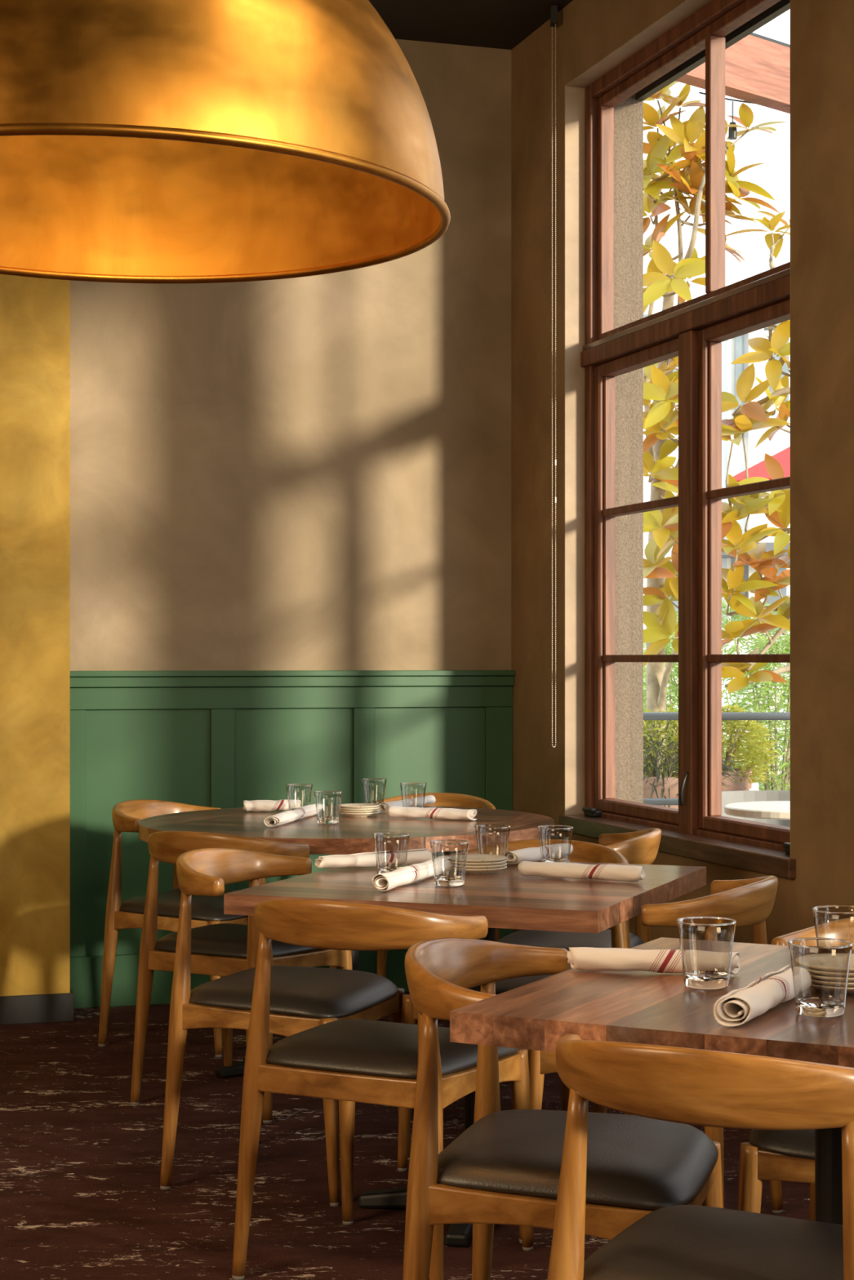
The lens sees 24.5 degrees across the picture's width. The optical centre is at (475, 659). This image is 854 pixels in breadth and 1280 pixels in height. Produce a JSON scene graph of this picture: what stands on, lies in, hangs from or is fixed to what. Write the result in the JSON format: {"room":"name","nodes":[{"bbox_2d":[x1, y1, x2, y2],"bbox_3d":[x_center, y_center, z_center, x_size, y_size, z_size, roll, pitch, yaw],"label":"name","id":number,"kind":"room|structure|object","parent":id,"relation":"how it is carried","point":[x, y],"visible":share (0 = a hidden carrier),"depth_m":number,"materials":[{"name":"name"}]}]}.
{"room":"restaurant dining room","nodes":[
{"label":"restaurant dining room","id":0,"kind":"room"},
{"bbox_2d":[0,274,70,995],"bbox_3d":[-3.630,-0.525,6.161,4.600,3.470,0.500,0,0,-17],"label":"wall","id":1,"kind":"structure","parent":0,"point":[35,312],"depth_m":6.56,"materials":[{"name":"paint"}]},
{"bbox_2d":[0,988,73,1025],"bbox_3d":[-3.578,1.163,6.014,4.612,0.094,0.212,0,0,-17],"label":"baseboard","id":2,"kind":"structure","parent":1,"relation":"attached to","point":[52,1007],"depth_m":6.55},
{"bbox_2d":[70,39,511,710],"bbox_3d":[-0.804,-0.525,7.120,1.900,3.470,0.200,0,0,-17],"label":"wall","id":3,"kind":"structure","parent":0,"point":[309,473],"depth_m":7.08,"materials":[{"name":"beige paint"}]},
{"bbox_2d":[70,670,515,1008],"bbox_3d":[-0.697,0.625,7.024,1.750,1.170,0.045,0,0,-17],"label":"wainscoting","id":4,"kind":"structure","parent":3,"relation":"attached to","point":[144,735],"depth_m":7.00,"materials":[{"name":"green paint"}]},
{"bbox_2d":[0,991,809,1279],"bbox_3d":[-0.873,1.240,0.997,6.340,0.060,11.960,0,0,-20],"label":"floor","id":5,"kind":"structure","parent":0,"point":[82,1197],"depth_m":4.63,"materials":[{"name":"carpet"}]},
{"bbox_2d":[97,799,284,1057],"bbox_3d":[-0.903,0.833,6.278,0.480,0.754,0.506,0,0,24],"label":"chair","id":6,"kind":"object","parent":5,"relation":"on","point":[126,815],"visible":0.45,"depth_m":6.15,"materials":[{"name":"brown wood"}]},
{"bbox_2d":[130,831,352,1124],"bbox_3d":[-0.641,0.833,5.414,0.506,0.754,0.480,0,0,29],"label":"chair","id":7,"kind":"object","parent":5,"relation":"on","point":[220,949],"visible":0.56,"depth_m":5.30,"materials":[{"name":"brown wood"}]},
{"bbox_2d":[160,848,410,1207],"bbox_3d":[-0.453,0.833,4.639,0.480,0.754,0.506,0,0,20],"label":"chair","id":8,"kind":"object","parent":5,"relation":"on","point":[314,997],"visible":0.9,"depth_m":4.50,"materials":[{"name":"brown wood"}]},
{"bbox_2d":[138,804,554,1078],"bbox_3d":[-0.383,0.846,5.910,1.236,0.728,1.236,0,0,20],"label":"round dining table","id":9,"kind":"object","parent":5,"relation":"on","point":[351,835],"visible":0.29,"depth_m":5.65,"materials":[{"name":"brown wood"}]},
{"bbox_2d":[243,799,301,811],"bbox_3d":[-0.640,0.462,6.208,0.181,0.038,0.045,0,0,-9],"label":"roll","id":10,"kind":"object","parent":9,"relation":"on","point":[255,805],"visible":0.95,"depth_m":6.19,"materials":[{"name":"fabric"}]},
{"bbox_2d":[263,803,324,826],"bbox_3d":[-0.534,0.463,5.872,0.049,0.035,0.520,0,0,10],"label":"roll","id":11,"kind":"object","parent":9,"relation":"on","point":[287,816],"visible":0.98,"depth_m":5.79,"materials":[{"name":"fabric"}]},
{"bbox_2d":[285,783,312,810],"bbox_3d":[-0.544,0.435,6.098,0.084,0.094,0.084,0,0,-21],"label":"tumbler","id":12,"kind":"object","parent":9,"relation":"on","point":[286,785],"visible":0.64,"depth_m":6.09,"materials":[{"name":"clear glass"}]},
{"bbox_2d":[313,791,342,824],"bbox_3d":[-0.431,0.435,5.773,0.084,0.094,0.084,0,0,24],"label":"tumbler","id":13,"kind":"object","parent":9,"relation":"on","point":[326,820],"visible":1,"depth_m":5.75,"materials":[{"name":"clear glass"}]},
{"bbox_2d":[337,810,380,817],"bbox_3d":[-0.356,0.475,6.048,0.130,0.014,0.130,0,0,0],"label":"plate","id":14,"kind":"object","parent":9,"relation":"on","point":[348,815],"visible":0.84,"depth_m":6.00,"materials":[{"name":"beige ceramic"}]},
{"bbox_2d":[337,808,379,813],"bbox_3d":[-0.357,0.468,6.050,0.130,0.014,0.130,0,0,33],"label":"plate","id":15,"kind":"object","parent":14,"relation":"on","point":[376,810],"visible":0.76,"depth_m":6.00,"materials":[{"name":"beige ceramic"}]},
{"bbox_2d":[337,806,379,810],"bbox_3d":[-0.358,0.461,6.049,0.130,0.014,0.130,0,0,-25],"label":"plate","id":16,"kind":"object","parent":15,"relation":"on","point":[338,807],"visible":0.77,"depth_m":6.00,"materials":[{"name":"beige ceramic"}]},
{"bbox_2d":[337,803,379,808],"bbox_3d":[-0.359,0.454,6.050,0.130,0.014,0.130,0,0,8],"label":"plate","id":17,"kind":"object","parent":16,"relation":"on","point":[353,806],"visible":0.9,"depth_m":6.08,"materials":[{"name":"beige ceramic"}]},
{"bbox_2d":[360,777,386,804],"bbox_3d":[-0.328,0.435,6.379,0.084,0.094,0.084,0,0,-13],"label":"tumbler","id":18,"kind":"object","parent":9,"relation":"on","point":[362,780],"visible":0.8,"depth_m":6.38,"materials":[{"name":"clear glass"}]},
{"bbox_2d":[377,795,435,813],"bbox_3d":[-0.217,0.465,6.358,0.038,0.031,0.412,0,0,21],"label":"roll","id":19,"kind":"object","parent":9,"relation":"on","point":[429,799],"visible":0.84,"depth_m":6.34,"materials":[{"name":"fabric"}]},
{"bbox_2d":[400,782,426,808],"bbox_3d":[-0.194,0.435,6.172,0.084,0.094,0.084,0,0,-3],"label":"tumbler","id":20,"kind":"object","parent":9,"relation":"on","point":[401,784],"visible":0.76,"depth_m":6.18,"materials":[{"name":"clear glass"}]},
{"bbox_2d":[385,806,476,820],"bbox_3d":[-0.134,0.463,5.919,0.293,0.035,0.042,0,0,24],"label":"roll","id":21,"kind":"object","parent":9,"relation":"on","point":[433,813],"visible":1,"depth_m":5.90,"materials":[{"name":"fabric"}]},
{"bbox_2d":[231,899,533,1279],"bbox_3d":[-0.183,0.833,3.922,0.506,0.754,0.480,0,0,26],"label":"chair","id":22,"kind":"object","parent":5,"relation":"on","point":[348,1062],"visible":0.84,"depth_m":3.79,"materials":[{"name":"brown wood"}]},
{"bbox_2d":[329,792,499,977],"bbox_3d":[-0.186,0.833,6.510,0.506,0.754,0.480,0,0,20],"label":"chair","id":23,"kind":"object","parent":5,"relation":"on","point":[442,799],"visible":0.02,"depth_m":6.70,"materials":[{"name":"brown wood"}]},
{"bbox_2d":[223,856,706,1247],"bbox_3d":[0.011,0.846,4.312,0.802,0.728,0.864,0,0,21],"label":"dining table","id":24,"kind":"object","parent":5,"relation":"on","point":[508,899],"visible":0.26,"depth_m":4.05,"materials":[{"name":"brown wood"}]},
{"bbox_2d":[314,848,434,868],"bbox_3d":[-0.231,0.461,4.542,0.291,0.039,0.047,0,0,-26],"label":"roll","id":25,"kind":"object","parent":24,"relation":"on","point":[386,858],"visible":0.94,"depth_m":4.53,"materials":[{"name":"fabric"}]},
{"bbox_2d":[372,831,409,874],"bbox_3d":[-0.186,0.435,4.375,0.084,0.094,0.084,0,0,30],"label":"tumbler","id":26,"kind":"object","parent":24,"relation":"on","point":[381,869],"visible":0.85,"depth_m":4.37,"materials":[{"name":"clear glass"}]},
{"bbox_2d":[371,855,454,891],"bbox_3d":[-0.132,0.461,4.255,0.045,0.038,0.402,0,0,19],"label":"roll","id":27,"kind":"object","parent":24,"relation":"on","point":[384,882],"visible":1,"depth_m":4.20,"materials":[{"name":"fabric"}]},
{"bbox_2d":[429,839,469,886],"bbox_3d":[-0.055,0.435,4.194,0.084,0.094,0.084,0,0,6],"label":"tumbler","id":28,"kind":"object","parent":24,"relation":"on","point":[446,880],"visible":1,"depth_m":4.18,"materials":[{"name":"clear glass"}]},
{"bbox_2d":[451,865,506,874],"bbox_3d":[0.006,0.475,4.453,0.132,0.014,0.132,0,0,0],"label":"plate","id":29,"kind":"object","parent":24,"relation":"on","point":[488,871],"visible":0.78,"depth_m":4.41,"materials":[{"name":"beige ceramic"}]},
{"bbox_2d":[451,862,506,869],"bbox_3d":[0.007,0.468,4.452,0.132,0.014,0.132,0,0,33],"label":"plate","id":30,"kind":"object","parent":29,"relation":"on","point":[504,863],"visible":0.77,"depth_m":4.40,"materials":[{"name":"beige ceramic"}]},
{"bbox_2d":[450,859,506,866],"bbox_3d":[0.006,0.461,4.453,0.132,0.014,0.132,0,0,-25],"label":"plate","id":31,"kind":"object","parent":30,"relation":"on","point":[504,860],"visible":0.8,"depth_m":4.40,"materials":[{"name":"beige ceramic"}]},
{"bbox_2d":[449,853,506,862],"bbox_3d":[0.006,0.454,4.452,0.132,0.014,0.132,0,0,8],"label":"plate","id":32,"kind":"object","parent":31,"relation":"on","point":[471,858],"visible":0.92,"depth_m":4.48,"materials":[{"name":"beige ceramic"}]},
{"bbox_2d":[474,824,510,859],"bbox_3d":[0.041,0.435,4.587,0.084,0.094,0.084,0,0,-17],"label":"tumbler","id":33,"kind":"object","parent":24,"relation":"on","point":[475,826],"visible":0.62,"depth_m":4.58,"materials":[{"name":"clear glass"}]},
{"bbox_2d":[504,843,573,863],"bbox_3d":[0.152,0.463,4.687,0.042,0.035,0.258,0,0,34],"label":"roll","id":34,"kind":"object","parent":24,"relation":"on","point":[553,851],"visible":0.98,"depth_m":4.66,"materials":[{"name":"fabric"}]},
{"bbox_2d":[537,825,573,862],"bbox_3d":[0.185,0.435,4.559,0.084,0.094,0.084,0,0,-1],"label":"tumbler","id":35,"kind":"object","parent":24,"relation":"on","point":[550,860],"visible":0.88,"depth_m":4.55,"materials":[{"name":"clear glass"}]},
{"bbox_2d":[517,861,645,882],"bbox_3d":[0.233,0.463,4.296,0.285,0.036,0.047,0,0,24],"label":"roll","id":36,"kind":"object","parent":24,"relation":"on","point":[632,873],"visible":1,"depth_m":4.28,"materials":[{"name":"fabric"}]},
{"bbox_2d":[397,839,633,1172],"bbox_3d":[0.117,0.833,4.775,0.506,0.754,0.480,0,0,25],"label":"chair","id":37,"kind":"object","parent":5,"relation":"on","point":[583,851],"visible":0.12,"depth_m":4.83,"materials":[{"name":"brown wood"}]},
{"bbox_2d":[402,937,723,1279],"bbox_3d":[0.133,0.833,3.103,0.480,0.754,0.506,0,0,15],"label":"chair","id":38,"kind":"object","parent":5,"relation":"on","point":[637,1166],"visible":0.81,"depth_m":2.96,"materials":[{"name":"brown wood"}]},
{"bbox_2d":[496,827,661,1114],"bbox_3d":[0.261,0.833,5.320,0.480,0.754,0.506,0,0,13],"label":"chair","id":39,"kind":"object","parent":5,"relation":"on","point":[641,846],"visible":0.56,"depth_m":5.25,"materials":[{"name":"brown wood"}]},
{"bbox_2d":[519,875,782,1244],"bbox_3d":[0.398,0.833,4.186,0.480,0.754,0.506,0,0,24],"label":"chair","id":40,"kind":"object","parent":5,"relation":"on","point":[749,902],"visible":0.14,"depth_m":4.00,"materials":[{"name":"brown wood"}]},
{"bbox_2d":[449,937,853,1224],"bbox_3d":[0.529,0.846,2.864,0.859,0.728,0.802,0,0,27],"label":"dining table","id":41,"kind":"object","parent":5,"relation":"on","point":[633,1006],"visible":0.62,"depth_m":2.69,"materials":[{"name":"brown wood"}]},
{"bbox_2d":[566,946,739,974],"bbox_3d":[0.273,0.462,3.021,0.263,0.037,0.052,0,0,11],"label":"roll","id":42,"kind":"object","parent":41,"relation":"on","point":[584,958],"visible":0.95,"depth_m":3.00,"materials":[{"name":"fabric"}]},
{"bbox_2d":[676,916,736,989],"bbox_3d":[0.340,0.433,2.897,0.088,0.098,0.088,0,0,-31],"label":"tumbler","id":43,"kind":"object","parent":41,"relation":"on","point":[698,980],"visible":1,"depth_m":2.88,"materials":[{"name":"clear glass"}]},
{"bbox_2d":[713,964,811,1026],"bbox_3d":[0.399,0.460,2.709,0.055,0.041,0.302,0,0,26],"label":"roll","id":44,"kind":"object","parent":41,"relation":"on","point":[739,1006],"visible":0.99,"depth_m":2.64,"materials":[{"name":"fabric"}]},
{"bbox_2d":[787,937,853,1017],"bbox_3d":[0.468,0.433,2.673,0.088,0.098,0.088,0,0,19],"label":"tumbler","id":45,"kind":"object","parent":41,"relation":"on","point":[811,1006],"visible":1,"depth_m":2.66,"materials":[{"name":"clear glass"}]},
{"bbox_2d":[809,982,853,994],"bbox_3d":[0.541,0.475,2.877,0.147,0.014,0.147,0,0,0],"label":"plate","id":46,"kind":"object","parent":41,"relation":"on","point":[838,990],"visible":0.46,"depth_m":2.82,"materials":[{"name":"beige ceramic"}]},
{"bbox_2d":[811,978,853,987],"bbox_3d":[0.540,0.468,2.876,0.147,0.014,0.147,0,0,33],"label":"plate","id":47,"kind":"object","parent":46,"relation":"on","point":[815,982],"visible":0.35,"depth_m":2.82,"materials":[{"name":"beige ceramic"}]},
{"bbox_2d":[809,973,853,982],"bbox_3d":[0.539,0.461,2.876,0.147,0.014,0.147,0,0,-25],"label":"plate","id":48,"kind":"object","parent":47,"relation":"on","point":[813,977],"visible":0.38,"depth_m":2.82,"materials":[{"name":"beige ceramic"}]},
{"bbox_2d":[794,962,853,977],"bbox_3d":[0.541,0.454,2.877,0.147,0.014,0.147,0,0,8],"label":"plate","id":49,"kind":"object","parent":48,"relation":"on","point":[819,973],"visible":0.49,"depth_m":2.82,"materials":[{"name":"beige ceramic"}]},
{"bbox_2d":[795,953,853,973],"bbox_3d":[0.541,0.447,2.875,0.147,0.014,0.147,0,0,41],"label":"plate","id":50,"kind":"object","parent":49,"relation":"on","point":[829,962],"visible":0.91,"depth_m":2.90,"materials":[{"name":"beige ceramic"}]},
{"bbox_2d":[812,905,853,954],"bbox_3d":[0.563,0.433,3.030,0.088,0.098,0.088,0,0,-9],"label":"tumbler","id":51,"kind":"object","parent":41,"relation":"on","point":[823,906],"visible":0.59,"depth_m":3.03,"materials":[{"name":"clear glass"}]},
{"bbox_2d":[546,1033,853,1279],"bbox_3d":[0.359,0.833,2.511,0.506,0.754,0.480,0,0,28],"label":"chair","id":52,"kind":"object","parent":5,"relation":"on","point":[673,1084],"visible":1,"depth_m":2.40,"materials":[{"name":"brown wood"}]},
{"bbox_2d":[737,916,853,1221],"bbox_3d":[0.728,0.833,3.329,0.506,0.754,0.480,0,0,27],"label":"chair","id":53,"kind":"object","parent":5,"relation":"on","point":[780,1155],"visible":0.2,"depth_m":3.22,"materials":[{"name":"brown wood"}]},
{"bbox_2d":[368,0,573,49],"bbox_3d":[-0.803,-2.360,1.026,6.690,0.200,12.449,0,0,-20],"label":"ceiling","id":54,"kind":"structure","parent":0,"point":[491,24],"depth_m":6.96,"materials":[{"name":"black paint"}]},
{"bbox_2d":[0,0,450,284],"bbox_3d":[-0.492,-1.433,2.730,0.945,1.652,0.945,0,0,0],"label":"pendant lamp","id":55,"kind":"object","parent":54,"relation":"hanging from","point":[142,141],"visible":1,"depth_m":2.55,"materials":[{"name":"gold metal"}]},
{"bbox_2d":[550,4,557,747],"bbox_3d":[0.273,-0.976,6.825,0.024,2.566,0.050,0,0,0],"label":"chain","id":56,"kind":"object","parent":54,"relation":"hanging from","point":[553,8],"visible":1,"depth_m":6.81,"materials":[{"name":"black metal"}]},
{"bbox_2d":[511,0,853,944],"bbox_3d":[2.241,-0.775,2.002,0.300,3.970,12.200,0,0,-20],"label":"wall","id":57,"kind":"structure","parent":0,"point":[593,37],"depth_m":6.83,"materials":[{"name":"brown paint"}]},
{"bbox_2d":[559,0,795,879],"bbox_3d":[0.657,-0.699,6.092,0.192,2.581,1.611,0,0,-20],"label":"window","id":58,"kind":"structure","parent":57,"relation":"in","point":[694,330],"depth_m":6.08,"materials":[{"name":"brown wood"}]},
{"label":"outside","id":59,"kind":"structure","parent":0,"visible":0},
{"bbox_3d":[16.046,1.280,29.663,62.311,0.100,70.800,0,0,0],"label":"ground","id":60,"kind":"structure","parent":59,"visible":0},
{"bbox_2d":[643,771,678,808],"bbox_3d":[0.865,0.875,8.900,0.428,0.710,0.428,0,0,0],"label":"plant pot","id":61,"kind":"object","parent":60,"relation":"on","point":[673,791],"visible":0.19,"depth_m":8.69,"materials":[{"name":"concrete"}]},
{"bbox_2d":[643,702,723,777],"bbox_3d":[0.854,0.415,8.963,0.576,0.445,0.483,0,0,0],"label":"shrub","id":62,"kind":"object","parent":61,"relation":"in","point":[673,723],"visible":0.27,"depth_m":8.89,"materials":[{"name":"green plant"}]},
{"bbox_2d":[643,705,757,807],"bbox_3d":[0.837,0.476,8.888,0.919,0.625,0.865,0,0,0],"label":"grass","id":63,"kind":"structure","parent":61,"relation":"in","point":[657,764],"depth_m":8.75,"materials":[{"name":"green plant"}]},
{"bbox_2d":[643,631,727,772],"bbox_3d":[1.208,0.578,11.995,0.779,1.520,0.818,0,0,0],"label":"shrub","id":64,"kind":"object","parent":60,"relation":"on","point":[671,686],"visible":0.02,"depth_m":11.91,"materials":[{"name":"green plant"}]},
{"bbox_2d":[674,767,752,791],"bbox_3d":[1.161,0.882,9.600,0.377,0.695,0.377,0,0,0],"label":"plant pot","id":65,"kind":"object","parent":60,"relation":"on","point":[747,784],"visible":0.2,"depth_m":9.44,"materials":[{"name":"ceramic"}]},
{"bbox_2d":[666,704,781,786],"bbox_3d":[1.200,0.416,9.601,0.596,0.407,0.492,0,0,0],"label":"shrub","id":66,"kind":"object","parent":65,"relation":"in","point":[731,753],"visible":0.35,"depth_m":9.52,"materials":[{"name":"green plant"}]},
{"bbox_2d":[643,80,788,771],"bbox_3d":[0.979,-0.854,9.226,0.869,3.791,0.712,0,0,34],"label":"magnolia tree","id":67,"kind":"object","parent":60,"relation":"on","point":[660,420],"visible":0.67,"depth_m":9.20,"materials":[{"name":"yellow plant"}]},
{"bbox_2d":[643,314,790,774],"bbox_3d":[11.025,-1.226,22.700,19.350,4.912,4.800,0,0,0],"label":"building","id":68,"kind":"structure","parent":60,"relation":"on","point":[732,348],"depth_m":21.00,"materials":[{"name":"paint"}]},
{"bbox_2d":[643,598,790,790],"bbox_3d":[1.697,0.462,13.105,2.090,1.792,1.011,0,0,-4],"label":"shrub","id":69,"kind":"object","parent":60,"relation":"on","point":[743,618],"visible":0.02,"depth_m":13.01,"materials":[{"name":"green plant"}]},
{"bbox_2d":[643,711,790,804],"bbox_3d":[1.423,0.726,8.300,2.108,1.007,0.036,0,0,0],"label":"railing","id":70,"kind":"object","parent":60,"relation":"on","point":[646,715],"visible":0.02,"depth_m":8.29,"materials":[{"name":"metal"}]},
{"bbox_2d":[675,32,790,113],"bbox_3d":[1.802,-0.818,9.532,6.500,4.095,0.169,0,0,-42],"label":"pergola beam","id":71,"kind":"structure","parent":60,"relation":"on","point":[757,66],"depth_m":9.02,"materials":[{"name":"brown wood"}]},
{"bbox_2d":[698,91,790,156],"bbox_3d":[1.355,-2.499,9.200,0.620,0.306,0.067,0,0,0],"label":"string light","id":72,"kind":"object","parent":71,"relation":"hanging from","point":[732,131],"visible":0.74,"depth_m":9.19,"materials":[{"name":"black metal"}]},
{"bbox_2d":[728,101,737,139],"bbox_3d":[1.203,-2.521,9.200,0.040,0.175,0.039,0,0,0],"label":"socket","id":73,"kind":"object","parent":72,"relation":"attached to","point":[732,131],"depth_m":9.19,"materials":[{"name":"black metal"}]},
{"bbox_2d":[748,782,758,790],"bbox_3d":[1.377,0.925,9.900,0.098,0.610,0.098,0,0,0],"label":"plant pot","id":74,"kind":"object","parent":60,"relation":"on","point":[754,786],"visible":0.1,"depth_m":9.86,"materials":[{"name":"white ceramic"}]},
{"bbox_2d":[720,790,790,826],"bbox_3d":[1.120,0.868,7.350,0.589,0.726,0.480,0,0,0],"label":"patio chair","id":75,"kind":"object","parent":60,"relation":"on","point":[727,797],"visible":0.02,"depth_m":7.56,"materials":[{"name":"grey wicker"}]},
{"bbox_2d":[721,631,790,791],"bbox_3d":[1.814,0.582,11.903,0.808,1.483,0.815,0,0,0],"label":"shrub","id":76,"kind":"object","parent":60,"relation":"on","point":[784,776],"visible":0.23,"depth_m":11.83,"materials":[{"name":"green plant"}]},
{"bbox_2d":[721,210,790,693],"bbox_3d":[1.308,-0.528,8.999,0.580,3.167,0.761,0,0,40],"label":"magnolia tree","id":77,"kind":"object","parent":60,"relation":"on","point":[752,415],"visible":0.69,"depth_m":8.97,"materials":[{"name":"yellow plant"}]},
{"bbox_2d":[724,800,790,826],"bbox_3d":[1.071,0.859,6.550,0.480,0.742,0.480,0,0,0],"label":"patio table","id":78,"kind":"object","parent":60,"relation":"on","point":[773,810],"visible":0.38,"depth_m":6.44,"materials":[{"name":"beige laminate"}]},
{"bbox_2d":[733,446,790,481],"bbox_3d":[3.172,-0.368,11.550,2.524,3.197,2.524,0,0,34],"label":"parasol","id":79,"kind":"object","parent":60,"relation":"on","point":[783,457],"visible":0.17,"depth_m":11.17,"materials":[{"name":"red fabric"}]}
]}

